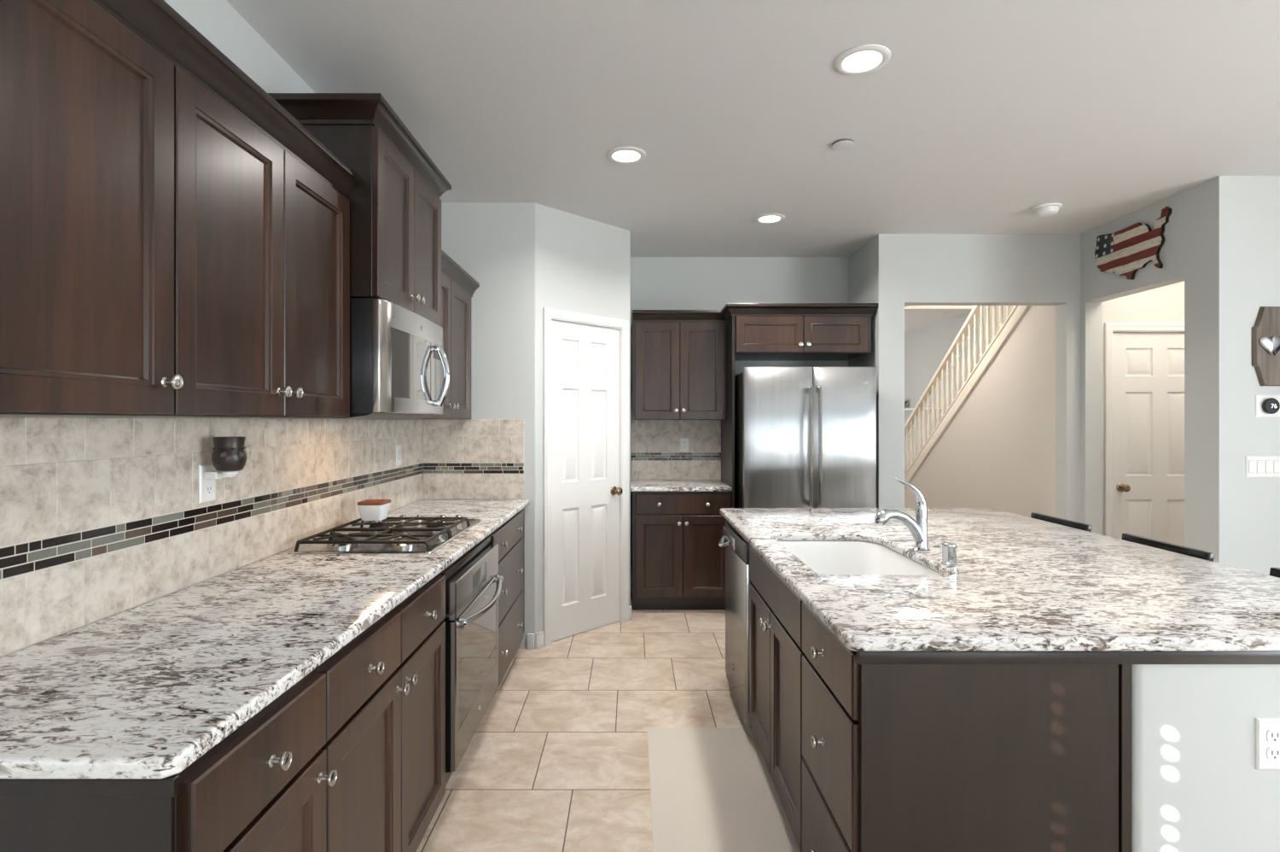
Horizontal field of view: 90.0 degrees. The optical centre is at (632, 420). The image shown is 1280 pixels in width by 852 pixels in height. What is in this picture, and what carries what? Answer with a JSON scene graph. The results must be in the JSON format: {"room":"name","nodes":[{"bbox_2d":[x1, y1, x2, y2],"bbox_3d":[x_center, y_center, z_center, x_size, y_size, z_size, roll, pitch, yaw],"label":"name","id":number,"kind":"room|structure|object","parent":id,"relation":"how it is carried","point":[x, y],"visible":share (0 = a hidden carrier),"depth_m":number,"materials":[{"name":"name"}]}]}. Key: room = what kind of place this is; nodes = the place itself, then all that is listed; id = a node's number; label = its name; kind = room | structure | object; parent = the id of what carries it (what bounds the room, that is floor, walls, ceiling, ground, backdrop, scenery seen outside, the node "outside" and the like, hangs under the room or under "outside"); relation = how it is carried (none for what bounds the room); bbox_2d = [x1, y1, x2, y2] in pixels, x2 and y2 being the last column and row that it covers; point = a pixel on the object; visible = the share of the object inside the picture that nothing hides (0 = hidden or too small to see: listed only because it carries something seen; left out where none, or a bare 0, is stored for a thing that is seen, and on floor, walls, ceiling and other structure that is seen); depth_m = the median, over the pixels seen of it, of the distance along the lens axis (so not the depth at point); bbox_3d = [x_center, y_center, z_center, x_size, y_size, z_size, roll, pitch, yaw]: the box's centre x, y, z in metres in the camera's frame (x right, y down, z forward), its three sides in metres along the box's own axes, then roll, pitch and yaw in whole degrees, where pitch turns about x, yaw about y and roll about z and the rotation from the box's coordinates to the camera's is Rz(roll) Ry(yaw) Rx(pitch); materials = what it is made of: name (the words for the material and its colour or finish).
{"room":"kitchen","nodes":[
{"label":"kitchen","id":0,"kind":"room"},
{"bbox_2d":[0,0,417,657],"bbox_3d":[-1.350,0.030,0.370,0.120,2.730,7.340,0,0,0],"label":"wall","id":1,"kind":"structure","parent":0,"point":[217,20],"depth_m":2.10,"materials":[{"name":"paint"}]},
{"bbox_2d":[0,0,190,415],"bbox_3d":[-1.111,-0.425,1.042,0.353,0.831,0.624,0,0,0],"label":"upper cabinet","id":2,"kind":"object","parent":1,"relation":"attached to","point":[87,86],"visible":1,"depth_m":1.15,"materials":[{"name":"brown wood"}]},
{"bbox_2d":[28,24,360,418],"bbox_3d":[-1.111,-0.425,1.776,0.353,0.831,0.844,0,0,0],"label":"upper cabinet","id":3,"kind":"object","parent":1,"relation":"attached to","point":[262,205],"visible":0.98,"depth_m":1.64,"materials":[{"name":"brown wood"}]},
{"bbox_2d":[198,463,215,503],"bbox_3d":[-1.275,0.187,1.924,0.008,0.114,0.072,0,0,0],"label":"outlet","id":4,"kind":"object","parent":1,"relation":"attached to","point":[206,487],"visible":0.72,"depth_m":1.91,"materials":[{"name":"white plastic"}]},
{"bbox_2d":[204,484,212,494],"bbox_3d":[-1.273,0.206,1.924,0.002,0.029,0.033,0,0,0],"label":"socket","id":5,"kind":"object","parent":4,"relation":"attached to","point":[208,488],"depth_m":1.92,"materials":[{"name":"white plastic"}]},
{"bbox_2d":[0,416,423,657],"bbox_3d":[-1.285,0.235,2.185,0.010,0.488,3.470,0,0,0],"label":"backsplash","id":6,"kind":"structure","parent":1,"relation":"attached to","point":[101,518],"depth_m":1.71,"materials":[{"name":"tile"}]},
{"bbox_2d":[203,436,246,479],"bbox_3d":[-1.215,0.111,1.915,0.111,0.126,0.091,0,0,0],"label":"wax warmer","id":7,"kind":"object","parent":1,"relation":"attached to","point":[229,456],"visible":1,"depth_m":1.89,"materials":[{"name":"black ceramic"}]},
{"bbox_2d":[211,436,246,471],"bbox_3d":[-1.205,0.099,1.915,0.090,0.102,0.090,0,0,0],"label":"bowl","id":8,"kind":"object","parent":7,"relation":"on","point":[229,454],"depth_m":1.88,"materials":[{"name":"black ceramic"}]},
{"bbox_2d":[267,93,451,325],"bbox_3d":[-1.067,-0.764,2.570,0.443,0.674,0.841,0,0,0],"label":"upper cabinet","id":9,"kind":"object","parent":1,"relation":"attached to","point":[395,206],"visible":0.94,"depth_m":2.25,"materials":[{"name":"brown wood"}]},
{"bbox_2d":[328,297,450,418],"bbox_3d":[-1.029,-0.216,2.570,0.501,0.414,0.736,0,0,0],"label":"microwave","id":10,"kind":"object","parent":9,"relation":"attached to","point":[399,368],"visible":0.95,"depth_m":2.29,"materials":[{"name":"silver metal"}]},
{"bbox_2d":[395,444,401,465],"bbox_3d":[-1.275,0.187,3.497,0.008,0.114,0.072,0,0,0],"label":"outlet","id":11,"kind":"object","parent":1,"relation":"attached to","point":[398,446],"visible":1,"depth_m":3.48,"materials":[{"name":"white plastic"}]},
{"bbox_2d":[416,249,479,418],"bbox_3d":[-1.111,-0.425,3.429,0.353,0.831,0.977,0,0,0],"label":"upper cabinet","id":12,"kind":"object","parent":1,"relation":"attached to","point":[458,287],"visible":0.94,"depth_m":3.55,"materials":[{"name":"brown wood"}]},
{"bbox_2d":[441,203,535,648],"bbox_3d":[-1.004,0.030,3.980,0.813,2.730,0.120,0,0,0],"label":"wall","id":13,"kind":"structure","parent":0,"point":[494,243],"depth_m":3.92,"materials":[{"name":"paint"}]},
{"bbox_2d":[423,418,523,499],"bbox_3d":[-0.971,0.235,3.915,0.617,0.488,0.010,0,0,0],"label":"backsplash","id":14,"kind":"structure","parent":13,"relation":"attached to","point":[463,458],"depth_m":3.91,"materials":[{"name":"tile"}]},
{"bbox_2d":[526,633,534,649],"bbox_3d":[-0.623,1.347,3.913,0.045,0.095,0.015,0,0,0],"label":"baseboard","id":15,"kind":"structure","parent":13,"relation":"attached to","point":[530,637],"depth_m":3.90,"materials":[{"name":"white paint"}]},
{"bbox_2d":[415,591,746,851],"bbox_3d":[1.950,1.445,3.650,6.900,0.100,14.100,0,0,0],"label":"floor","id":16,"kind":"structure","parent":0,"point":[556,759],"depth_m":2.86,"materials":[{"name":"tile"}]},
{"bbox_2d":[0,666,337,851],"bbox_3d":[-0.944,0.953,1.129,0.668,0.884,0.434,0,0,0],"label":"base cabinet","id":17,"kind":"object","parent":16,"relation":"on","point":[262,787],"visible":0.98,"depth_m":0.98,"materials":[{"name":"brown wood"}]},
{"bbox_2d":[318,571,445,851],"bbox_3d":[-0.944,0.953,1.778,0.668,0.884,0.861,0,0,0],"label":"base cabinet","id":18,"kind":"object","parent":16,"relation":"on","point":[385,744],"visible":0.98,"depth_m":1.71,"materials":[{"name":"brown wood"}]},
{"bbox_2d":[441,535,490,785],"bbox_3d":[-0.962,0.953,2.572,0.632,0.884,0.726,0,0,0],"label":"base cabinet","id":19,"kind":"object","parent":16,"relation":"on","point":[450,569],"visible":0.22,"depth_m":2.45,"materials":[{"name":"brown wood"}]},
{"bbox_2d":[442,543,503,772],"bbox_3d":[-0.884,0.890,2.573,0.672,0.659,0.702,0,0,0],"label":"wall oven","id":20,"kind":"object","parent":19,"relation":"in","point":[473,591],"visible":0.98,"depth_m":2.41,"materials":[{"name":"silver metal"}]},
{"bbox_2d":[450,573,498,771],"bbox_3d":[-0.621,0.958,2.573,0.018,0.518,0.702,0,0,0],"label":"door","id":21,"kind":"structure","parent":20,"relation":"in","point":[474,647],"depth_m":2.45,"materials":[{"name":"silver metal"}]},
{"bbox_2d":[488,507,524,696],"bbox_3d":[-0.944,0.953,3.427,0.668,0.884,0.982,0,0,0],"label":"base cabinet","id":22,"kind":"object","parent":16,"relation":"on","point":[509,536],"visible":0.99,"depth_m":3.37,"materials":[{"name":"brown wood"}]},
{"bbox_2d":[0,499,529,779],"bbox_3d":[-0.954,0.494,2.406,0.651,0.031,3.003,0,0,0],"label":"countertop","id":23,"kind":"structure","parent":22,"relation":"on","point":[145,690],"depth_m":1.29,"materials":[{"name":"stone"}]},
{"bbox_2d":[287,514,481,553],"bbox_3d":[-0.985,0.455,2.690,0.524,0.048,0.784,0,0,0],"label":"cooktop","id":24,"kind":"object","parent":23,"relation":"in","point":[402,534],"visible":0.97,"depth_m":2.46,"materials":[{"name":"silver metal"}]},
{"bbox_2d":[357,499,390,520],"bbox_3d":[-1.128,0.391,2.800,0.110,0.084,0.110,0,0,0],"label":"lidded dish","id":25,"kind":"object","parent":24,"relation":"on","point":[369,509],"visible":1,"depth_m":2.75,"materials":[{"name":"white ceramic"}]},
{"bbox_2d":[632,491,731,609],"bbox_3d":[0.360,0.953,4.910,0.720,0.884,0.610,0,0,0],"label":"base cabinet","id":26,"kind":"object","parent":16,"relation":"on","point":[678,561],"visible":0.99,"depth_m":4.64,"materials":[{"name":"brown wood"}]},
{"bbox_2d":[630,479,732,491],"bbox_3d":[0.353,0.494,4.910,0.731,0.031,0.596,0,0,0],"label":"countertop","id":27,"kind":"structure","parent":26,"relation":"on","point":[636,485],"depth_m":4.70,"materials":[{"name":"stone"}]},
{"bbox_2d":[647,727,800,851],"bbox_3d":[0.311,1.393,2.126,0.487,0.004,1.552,0,0,0],"label":"floor mat","id":28,"kind":"object","parent":16,"relation":"on","point":[712,788],"visible":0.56,"depth_m":2.38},
{"bbox_2d":[721,315,734,507],"bbox_3d":[0.732,0.319,4.922,0.019,2.152,0.594,0,0,0],"label":"panel","id":29,"kind":"object","parent":16,"relation":"on","point":[728,425],"visible":0.4,"depth_m":4.73,"materials":[{"name":"brown wood"}]},
{"bbox_2d":[718,520,751,727],"bbox_3d":[0.754,0.959,3.070,0.647,0.872,0.642,0,0,0],"label":"dishwasher","id":30,"kind":"object","parent":16,"relation":"on","point":[737,580],"visible":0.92,"depth_m":2.93,"materials":[{"name":"grey metal"}]},
{"bbox_2d":[749,544,804,851],"bbox_3d":[0.777,0.953,2.314,0.620,0.884,0.852,0,0,0],"label":"base cabinet","id":31,"kind":"object","parent":16,"relation":"on","point":[776,652],"visible":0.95,"depth_m":2.23,"materials":[{"name":"brown wood"}]},
{"bbox_2d":[734,366,876,507],"bbox_3d":[1.220,0.512,4.747,0.905,1.765,0.896,0,0,0],"label":"refrigerator","id":32,"kind":"object","parent":16,"relation":"on","point":[805,437],"visible":0.68,"depth_m":4.38,"materials":[{"name":"grey metal"}]},
{"bbox_2d":[802,600,1131,851],"bbox_3d":[0.792,0.953,1.659,0.650,0.884,0.456,0,0,0],"label":"base cabinet","id":33,"kind":"object","parent":16,"relation":"on","point":[896,757],"visible":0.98,"depth_m":1.44,"materials":[{"name":"brown wood"}]},
{"bbox_2d":[904,305,1029,488],"bbox_3d":[3.676,-0.324,6.575,0.978,3.438,3.670,0,0,0],"label":"staircase","id":34,"kind":"structure","parent":16,"relation":"on","point":[1013,317],"depth_m":6.38,"materials":[{"name":"white paint"}]},
{"bbox_2d":[1030,512,1091,531],"bbox_3d":[1.953,0.943,3.210,0.462,0.907,0.430,0,0,0],"label":"bar stool","id":35,"kind":"object","parent":16,"relation":"on","point":[1085,526],"visible":0.12,"depth_m":3.17,"materials":[{"name":"black paint"}]},
{"bbox_2d":[1121,533,1214,561],"bbox_3d":[1.953,0.943,2.577,0.462,0.907,0.430,0,0,0],"label":"bar stool","id":36,"kind":"object","parent":16,"relation":"on","point":[1197,553],"visible":0.13,"depth_m":2.54,"materials":[{"name":"black paint"}]},
{"bbox_2d":[1269,567,1279,577],"bbox_3d":[1.953,0.943,1.930,0.462,0.907,0.430,0,0,0],"label":"bar stool","id":37,"kind":"object","parent":16,"relation":"on","point":[1275,572],"visible":0.07,"depth_m":2.12,"materials":[{"name":"black paint"}]},
{"bbox_2d":[535,203,629,648],"bbox_3d":[-0.341,0.030,4.246,0.823,2.730,0.100,0,0,-45],"label":"wall","id":38,"kind":"structure","parent":0,"point":[582,264],"depth_m":4.09,"materials":[{"name":"paint"}]},
{"bbox_2d":[535,605,631,648],"bbox_3d":[-0.300,1.347,4.207,0.820,0.095,0.015,0,0,-45],"label":"baseboard","id":39,"kind":"structure","parent":38,"relation":"attached to","point":[539,636],"depth_m":3.93,"materials":[{"name":"white paint"}]},
{"bbox_2d":[542,307,628,646],"bbox_3d":[-0.294,0.347,4.220,0.731,2.096,0.104,0,0,-45],"label":"door","id":40,"kind":"structure","parent":38,"relation":"in","point":[585,357],"depth_m":4.22,"materials":[{"name":"white paint"}]},
{"bbox_2d":[629,231,630,605],"bbox_3d":[-0.065,0.030,4.920,0.100,2.730,0.840,0,0,0],"label":"wall","id":41,"kind":"structure","parent":0,"point":[630,231],"depth_m":4.50,"materials":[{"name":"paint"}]},
{"bbox_2d":[630,256,848,591],"bbox_3d":[0.823,0.030,5.280,1.875,2.730,0.120,0,0,0],"label":"wall","id":42,"kind":"structure","parent":0,"point":[656,282],"depth_m":5.22,"materials":[{"name":"paint"}]},
{"bbox_2d":[630,419,721,479],"bbox_3d":[0.355,0.235,5.215,0.734,0.488,0.010,0,0,0],"label":"backsplash","id":43,"kind":"structure","parent":42,"relation":"attached to","point":[655,453],"depth_m":5.21,"materials":[{"name":"tile"}]},
{"bbox_2d":[632,309,726,419],"bbox_3d":[0.360,-0.424,5.036,0.720,0.834,0.362,0,0,0],"label":"upper cabinet","id":44,"kind":"object","parent":42,"relation":"attached to","point":[679,356],"visible":0.98,"depth_m":4.89,"materials":[{"name":"brown wood"}]},
{"bbox_2d":[680,437,688,451],"bbox_3d":[0.425,0.195,5.205,0.072,0.114,0.008,0,0,0],"label":"outlet","id":45,"kind":"object","parent":42,"relation":"attached to","point":[683,441],"visible":1,"depth_m":5.20,"materials":[{"name":"white plastic"}]},
{"bbox_2d":[721,302,878,360],"bbox_3d":[1.224,-0.665,4.896,1.105,0.351,0.642,0,0,0],"label":"upper cabinet","id":46,"kind":"object","parent":42,"relation":"attached to","point":[763,331],"visible":0.98,"depth_m":4.61,"materials":[{"name":"brown wood"}]},
{"bbox_2d":[226,0,1279,333],"bbox_3d":[1.950,-1.385,3.650,6.900,0.100,14.100,0,0,0],"label":"ceiling","id":47,"kind":"structure","parent":0,"point":[980,114],"depth_m":2.70,"materials":[{"name":"paint"}]},
{"bbox_2d":[606,146,645,163],"bbox_3d":[-0.030,-1.331,3.215,0.200,0.009,0.200,0,0,0],"label":"recessed light","id":48,"kind":"object","parent":47,"relation":"in","point":[619,154],"visible":1,"depth_m":3.20,"materials":[{"name":"white paint"}]},
{"bbox_2d":[754,213,785,223],"bbox_3d":[0.905,-1.331,4.218,0.200,0.009,0.200,0,0,0],"label":"recessed light","id":49,"kind":"object","parent":47,"relation":"in","point":[767,218],"visible":1,"depth_m":4.20,"materials":[{"name":"white paint"}]},
{"bbox_2d":[832,138,854,150],"bbox_3d":[1.013,-1.328,3.076,0.100,0.014,0.100,0,0,0],"label":"sprinkler cover","id":50,"kind":"object","parent":47,"relation":"attached to","point":[845,143],"visible":1,"depth_m":3.06,"materials":[{"name":"paint"}]},
{"bbox_2d":[833,44,890,75],"bbox_3d":[0.850,-1.331,2.369,0.200,0.009,0.200,0,0,0],"label":"recessed light","id":51,"kind":"object","parent":47,"relation":"in","point":[865,59],"visible":1,"depth_m":2.36,"materials":[{"name":"white paint"}]},
{"bbox_2d":[1030,202,1062,217],"bbox_3d":[2.587,-1.309,4.000,0.164,0.052,0.164,0,0,0],"label":"smoke detector","id":52,"kind":"object","parent":47,"relation":"attached to","point":[1047,209],"visible":1,"depth_m":3.96,"materials":[{"name":"white plastic"}]},
{"bbox_2d":[848,233,896,507],"bbox_3d":[1.820,0.030,7.585,0.120,2.730,6.030,0,0,0],"label":"wall","id":53,"kind":"structure","parent":0,"point":[872,267],"depth_m":4.57,"materials":[{"name":"paint"}]},
{"bbox_2d":[904,305,1013,473],"bbox_3d":[4.230,-0.705,7.660,0.120,4.200,5.880,0,0,0],"label":"wall","id":54,"kind":"structure","parent":0,"point":[925,348],"depth_m":8.90,"materials":[{"name":"paint"}]},
{"bbox_2d":[904,407,944,416],"bbox_3d":[4.080,-0.119,9.300,0.180,0.128,1.500,0,0,0],"label":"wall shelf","id":55,"kind":"object","parent":54,"relation":"attached to","point":[930,408],"visible":0.38,"depth_m":8.79,"materials":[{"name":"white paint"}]},
{"bbox_2d":[896,233,1080,522],"bbox_3d":[2.540,0.030,4.630,1.320,2.730,0.120,0,0,0],"label":"wall","id":56,"kind":"structure","parent":0,"point":[932,269],"depth_m":4.57,"materials":[{"name":"paint"}]},
{"bbox_2d":[904,175,1240,568],"bbox_3d":[3.260,0.030,5.921,0.120,2.730,4.863,0,0,0],"label":"wall","id":57,"kind":"structure","parent":0,"point":[1201,248],"depth_m":4.40,"materials":[{"name":"paint"}]},
{"bbox_2d":[1094,206,1171,279],"bbox_3d":[3.188,-1.089,4.096,0.022,0.379,0.604,0,0,0],"label":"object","id":58,"kind":"object","parent":57,"relation":"attached to","point":[1127,250],"visible":1,"depth_m":4.08,"materials":[{"name":"paint"}]},
{"bbox_2d":[1102,280,1184,535],"bbox_3d":[3.920,0.030,4.165,1.200,2.730,1.110,0,0,0],"label":"wall","id":59,"kind":"structure","parent":0,"point":[1166,304],"depth_m":4.60,"materials":[{"name":"paint"}]},
{"bbox_2d":[1104,322,1184,546],"bbox_3d":[3.803,0.347,4.598,0.824,2.096,0.104,0,0,0],"label":"door","id":60,"kind":"structure","parent":59,"relation":"in","point":[1144,362],"depth_m":4.61,"materials":[{"name":"white paint"}]},
{"bbox_2d":[1131,663,1279,851],"bbox_3d":[1.409,0.968,2.454,0.582,0.855,2.052,0,0,0],"label":"wall","id":61,"kind":"structure","parent":0,"point":[1197,786],"depth_m":1.43,"materials":[{"name":"paint"}]},
{"bbox_2d":[856,651,1279,663],"bbox_3d":[1.111,0.525,2.454,1.218,0.029,2.072,0,0,0],"label":"trim","id":62,"kind":"structure","parent":61,"relation":"on","point":[863,657],"depth_m":1.42,"materials":[{"name":"brown wood"}]},
{"bbox_2d":[719,507,1279,651],"bbox_3d":[1.231,0.494,2.470,1.508,0.031,2.120,0,0,0],"label":"countertop","id":63,"kind":"structure","parent":62,"relation":"on","point":[1017,582],"depth_m":1.82,"materials":[{"name":"stone"}]},
{"bbox_2d":[777,540,940,574],"bbox_3d":[0.803,0.619,2.359,0.489,0.216,0.774,0,0,0],"label":"sink","id":64,"kind":"object","parent":63,"relation":"in","point":[823,556],"visible":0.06,"depth_m":2.71,"materials":[{"name":"white ceramic"}]},
{"bbox_2d":[873,476,930,551],"bbox_3d":[0.992,0.342,2.344,0.232,0.274,0.062,0,0,-20],"label":"faucet","id":65,"kind":"object","parent":63,"relation":"on","point":[918,527],"visible":1,"depth_m":2.35,"materials":[{"name":"silver metal"}]},
{"bbox_2d":[941,542,957,564],"bbox_3d":[1.062,0.445,2.145,0.048,0.068,0.048,0,0,0],"label":"air gap cap","id":66,"kind":"object","parent":63,"relation":"on","point":[949,549],"visible":1,"depth_m":2.13,"materials":[{"name":"silver metal"}]},
{"bbox_2d":[1255,717,1279,768],"bbox_3d":[1.426,0.719,1.424,0.072,0.114,0.008,0,0,0],"label":"outlet","id":67,"kind":"object","parent":61,"relation":"attached to","point":[1267,730],"visible":1,"depth_m":1.42,"materials":[{"name":"white plastic"}]},
{"bbox_2d":[1266,728,1279,742],"bbox_3d":[1.426,0.700,1.421,0.033,0.029,0.002,0,0,0],"label":"socket","id":68,"kind":"object","parent":67,"relation":"attached to","point":[1272,735],"depth_m":1.42,"materials":[{"name":"white plastic"}]},
{"bbox_2d":[1266,746,1279,760],"bbox_3d":[1.426,0.739,1.421,0.033,0.029,0.002,0,0,0],"label":"socket","id":69,"kind":"object","parent":67,"relation":"attached to","point":[1272,753],"depth_m":1.42,"materials":[{"name":"white plastic"}]},
{"bbox_2d":[1240,175,1279,575],"bbox_3d":[4.260,0.030,3.550,1.880,2.730,0.120,0,0,0],"label":"wall","id":70,"kind":"structure","parent":0,"point":[1259,194],"depth_m":3.49,"materials":[{"name":"paint"}]},
{"bbox_2d":[1245,455,1279,477],"bbox_3d":[3.440,0.250,3.486,0.192,0.114,0.009,0,0,0],"label":"light switch","id":71,"kind":"object","parent":70,"relation":"attached to","point":[1256,466],"visible":1,"depth_m":3.48,"materials":[{"name":"white plastic"}]},
{"bbox_2d":[1251,306,1279,385],"bbox_3d":[3.492,-0.405,3.470,0.228,0.432,0.040,0,0,0],"label":"plaque","id":72,"kind":"object","parent":70,"relation":"attached to","point":[1265,332],"visible":1,"depth_m":3.47,"materials":[{"name":"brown wood"}]},
{"bbox_2d":[1255,395,1279,416],"bbox_3d":[3.490,-0.081,3.477,0.186,0.120,0.026,0,0,0],"label":"thermostat","id":73,"kind":"object","parent":70,"relation":"attached to","point":[1265,405],"visible":1,"depth_m":3.48,"materials":[{"name":"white plastic"}]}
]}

